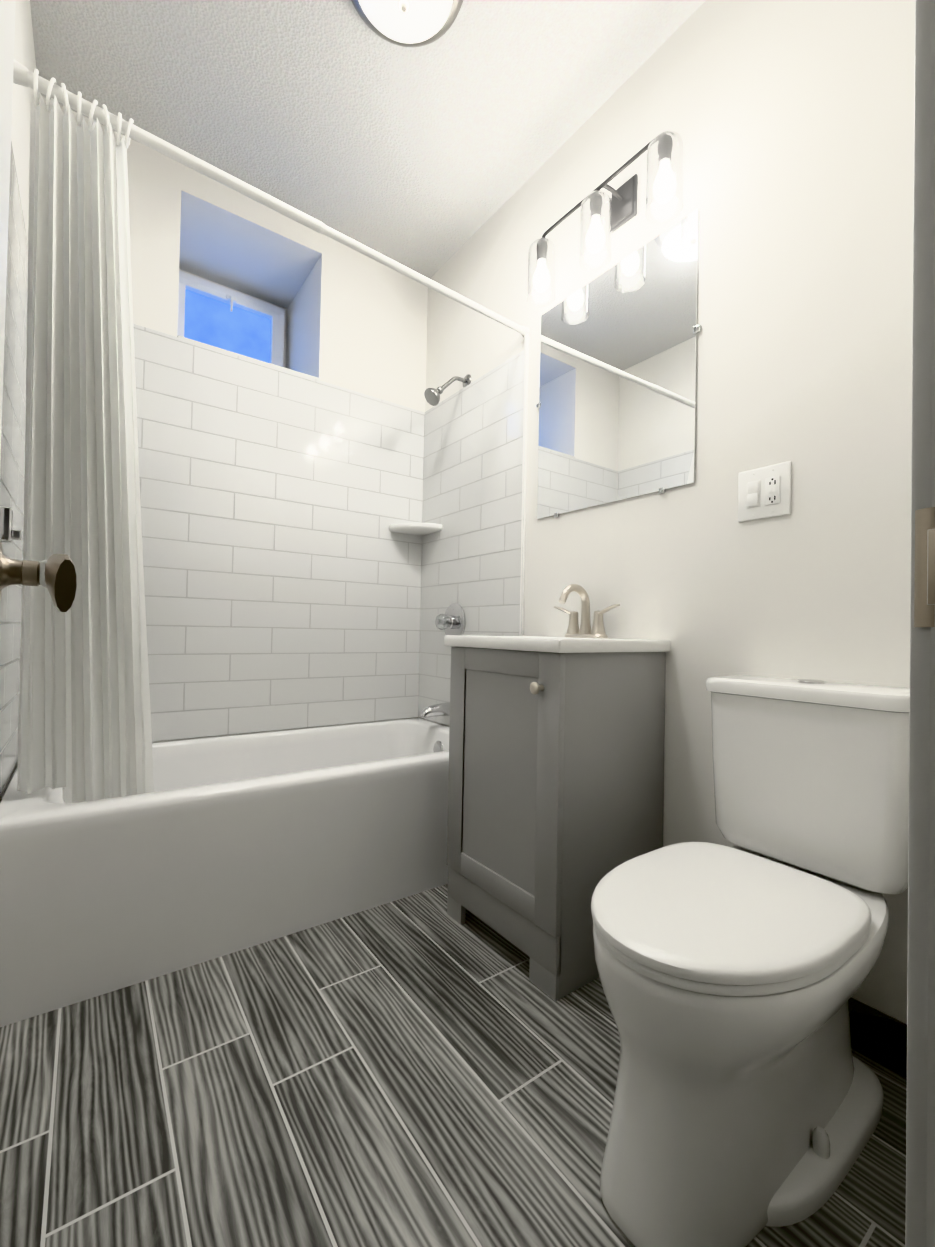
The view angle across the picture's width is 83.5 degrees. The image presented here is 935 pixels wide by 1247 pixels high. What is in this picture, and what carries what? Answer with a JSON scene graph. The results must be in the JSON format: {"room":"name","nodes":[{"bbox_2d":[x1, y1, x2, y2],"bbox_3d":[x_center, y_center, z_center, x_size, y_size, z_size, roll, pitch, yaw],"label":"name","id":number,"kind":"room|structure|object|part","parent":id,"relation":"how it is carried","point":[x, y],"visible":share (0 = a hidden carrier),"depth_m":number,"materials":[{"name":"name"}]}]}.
{"room":"bathroom","nodes":[
{"label":"bathroom","id":0,"kind":"room"},
{"bbox_2d":[0,0,36,798],"bbox_3d":[-1.016,-0.452,1.032,0.100,2.640,2.855,2,-1,-36],"label":"wall","id":1,"kind":"structure","parent":0,"point":[24,52],"depth_m":1.43,"materials":[{"name":"white paint"}]},
{"bbox_2d":[0,141,27,793],"bbox_3d":[-1.234,-0.140,1.417,0.013,2.020,0.757,2,-1,-36],"label":"wall tile","id":2,"kind":"structure","parent":1,"relation":"attached to","point":[12,470],"depth_m":1.36,"materials":[{"name":"white tile"}]},
{"bbox_2d":[17,96,427,764],"bbox_3d":[-1.008,-0.431,2.406,1.525,2.640,0.560,2,-1,-36],"label":"wall","id":3,"kind":"structure","parent":0,"point":[355,320],"depth_m":2.35,"materials":[{"name":"white paint"}]},
{"bbox_2d":[177,271,284,366],"bbox_3d":[-1.150,-1.320,2.522,0.507,0.565,0.084,2,-1,-36],"label":"window unit","id":4,"kind":"structure","parent":3,"relation":"in","point":[213,314],"depth_m":2.53,"materials":[{"name":"blue glass"}]},
{"bbox_2d":[177,335,318,379],"bbox_3d":[-1.025,-1.082,2.353,0.552,0.012,0.515,2,-1,-36],"label":"sill","id":5,"kind":"structure","parent":3,"relation":"attached to","point":[218,348],"depth_m":2.12,"materials":[{"name":"white ceramic"}]},
{"bbox_2d":[133,324,423,741],"bbox_3d":[-0.843,-0.315,2.173,1.525,1.524,0.010,2,-1,-36],"label":"wall tile","id":6,"kind":"structure","parent":3,"relation":"attached to","point":[282,572],"depth_m":2.18,"materials":[{"name":"white tile"}]},
{"bbox_2d":[389,523,441,535],"bbox_3d":[-0.248,-0.454,2.483,0.185,0.030,0.185,2,-1,-36],"label":"corner shelf","id":7,"kind":"object","parent":3,"relation":"attached to","point":[421,529],"visible":1,"depth_m":2.46,"materials":[{"name":"white ceramic"}]},
{"bbox_2d":[30,0,705,278],"bbox_3d":[-0.074,-1.806,0.851,2.145,0.100,4.255,2,-1,-36],"label":"ceiling","id":8,"kind":"structure","parent":0,"point":[427,161],"depth_m":1.72,"materials":[{"name":"white paint"}]},
{"bbox_2d":[351,0,462,46],"bbox_3d":[-0.170,-1.697,1.404,0.332,0.105,0.332,2,-1,-36],"label":"ceiling light","id":9,"kind":"object","parent":8,"relation":"attached to","point":[411,23],"visible":1,"depth_m":1.45,"materials":[{"name":"white glass"}]},
{"bbox_2d":[0,884,906,1246],"bbox_3d":[-0.129,0.933,0.811,2.145,0.100,4.255,2,-1,-36],"label":"floor","id":10,"kind":"structure","parent":0,"point":[420,1070],"depth_m":0.95,"materials":[{"name":"grey tile"}]},
{"bbox_2d":[0,718,449,1026],"bbox_3d":[-0.641,0.668,1.853,1.503,0.440,0.752,2,-1,-36],"label":"bathtub","id":11,"kind":"object","parent":10,"relation":"on","point":[209,848],"visible":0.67,"depth_m":1.40,"materials":[{"name":"white ceramic"}]},
{"bbox_2d":[444,584,670,1001],"bbox_3d":[0.240,0.387,1.550,0.466,1.029,0.496,2,-1,-36],"label":"bathroom vanity","id":12,"kind":"object","parent":10,"relation":"on","point":[556,783],"visible":1,"depth_m":1.37,"materials":[{"name":"grey wood"}]},
{"bbox_2d":[591,675,909,1246],"bbox_3d":[0.514,0.506,0.958,0.711,0.785,0.390,2,-1,-36],"label":"toilet","id":13,"kind":"object","parent":10,"relation":"on","point":[747,1108],"visible":0.94,"depth_m":0.82,"materials":[{"name":"white ceramic"}]},
{"bbox_2d":[849,997,906,1078],"bbox_3d":[0.476,0.845,0.959,0.755,0.105,0.766,2,-1,-36],"label":"baseboard","id":14,"kind":"structure","parent":10,"relation":"on","point":[879,1037],"depth_m":1.08,"materials":[{"name":"black"}]},
{"bbox_2d":[418,334,528,725],"bbox_3d":[-0.010,-0.103,2.303,0.013,2.020,0.757,2,-1,-36],"label":"wall tile","id":15,"kind":"structure","parent":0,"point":[474,493],"depth_m":2.26,"materials":[{"name":"white tile"}]},
{"bbox_2d":[420,702,449,718],"bbox_3d":[-0.143,0.387,2.328,0.155,0.065,0.062,2,-1,-36],"label":"tub spout","id":16,"kind":"object","parent":15,"relation":"attached to","point":[441,709],"visible":0.98,"depth_m":2.31,"materials":[{"name":"silver metal"}]},
{"bbox_2d":[424,374,470,405],"bbox_3d":[-0.089,-1.026,2.281,0.213,0.182,0.077,2,-1,-36],"label":"shower head","id":17,"kind":"object","parent":15,"relation":"attached to","point":[432,396],"visible":1,"depth_m":2.25},
{"bbox_2d":[435,603,465,634],"bbox_3d":[-0.096,-0.006,2.331,0.095,0.172,0.172,2,-1,-36],"label":"shower valve","id":18,"kind":"object","parent":15,"relation":"attached to","point":[453,622],"visible":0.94,"depth_m":2.32,"materials":[{"name":"silver metal"}]},
{"bbox_2d":[419,0,914,1023],"bbox_3d":[0.294,-0.412,1.981,0.114,2.640,2.855,2,-1,-36],"label":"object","id":19,"kind":"structure","parent":0,"point":[791,122],"depth_m":1.38,"materials":[{"name":"white paint"}]},
{"bbox_2d":[13,59,529,337],"bbox_3d":[-0.384,-1.168,1.585,1.513,0.084,0.042,2,-1,-36],"label":"curtain rod","id":20,"kind":"object","parent":19,"relation":"attached to","point":[23,75],"visible":0.85,"depth_m":1.41,"materials":[{"name":"white metal"}]},
{"bbox_2d":[17,69,153,802],"bbox_3d":[-0.922,-0.320,1.315,0.301,1.809,0.264,2,-1,-36],"label":"shower curtain","id":21,"kind":"object","parent":20,"relation":"hanging from","point":[85,734],"visible":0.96,"depth_m":1.29,"materials":[{"name":"fabric"}]},
{"bbox_2d":[527,130,683,307],"bbox_3d":[0.418,-1.264,1.650,0.142,0.260,0.584,2,-1,-36],"label":"sconce","id":22,"kind":"object","parent":19,"relation":"attached to","point":[622,206],"visible":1,"depth_m":1.62,"materials":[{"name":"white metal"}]},
{"bbox_3d":[0.260,-1.233,1.833,0.101,0.197,0.101,2,-1,-36],"label":"lamp shade","id":23,"kind":"part","parent":22,"relation":"part of","materials":[{"name":"clear glass"}]},
{"bbox_3d":[0.259,-1.217,1.833,0.059,0.107,0.059,2,-1,-36],"label":"bulb","id":24,"kind":"part","parent":22,"relation":"part of","materials":[{"name":"white glass"}]},
{"bbox_3d":[0.401,-1.233,1.638,0.101,0.197,0.101,2,-1,-36],"label":"lamp shade","id":25,"kind":"part","parent":22,"relation":"part of","materials":[{"name":"clear glass"}]},
{"bbox_3d":[0.401,-1.217,1.638,0.059,0.107,0.059,2,-1,-36],"label":"bulb","id":26,"kind":"part","parent":22,"relation":"part of","materials":[{"name":"white glass"}]},
{"bbox_3d":[0.543,-1.233,1.442,0.101,0.197,0.101,2,-1,-36],"label":"lamp shade","id":27,"kind":"part","parent":22,"relation":"part of","materials":[{"name":"clear glass"}]},
{"bbox_3d":[0.543,-1.217,1.442,0.059,0.107,0.059,2,-1,-36],"label":"bulb","id":28,"kind":"part","parent":22,"relation":"part of","materials":[{"name":"white glass"}]},
{"bbox_3d":[0.448,-0.765,1.699,0.013,0.775,0.647,2,-1,-36],"label":"mirror","id":29,"kind":"part","parent":19,"relation":"part of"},
{"bbox_2d":[738,461,790,521],"bbox_3d":[0.730,-0.323,1.292,0.011,0.128,0.124,2,-1,-36],"label":"outlet","id":30,"kind":"object","parent":19,"relation":"attached to","point":[764,492],"visible":1,"depth_m":1.29,"materials":[{"name":"white plastic"}]},
{"bbox_3d":[0.447,-0.432,0.397,1.525,2.640,0.110,2,-1,-36],"label":"wall","id":31,"kind":"structure","parent":0,"visible":0},
{"bbox_2d":[0,0,76,611],"bbox_3d":[-0.296,-0.151,0.311,0.104,2.023,0.631,2,-1,-36],"label":"door","id":32,"kind":"structure","parent":31,"relation":"in","point":[54,575],"depth_m":0.51,"materials":[{"name":"white paint"}]},
{"bbox_2d":[905,0,934,1246],"bbox_3d":[0.129,-0.181,0.174,0.775,2.120,0.132,2,-1,-36],"label":"door frame","id":33,"kind":"structure","parent":31,"relation":"attached to","point":[920,1168],"depth_m":0.41,"materials":[{"name":"grey paint"}]}
]}

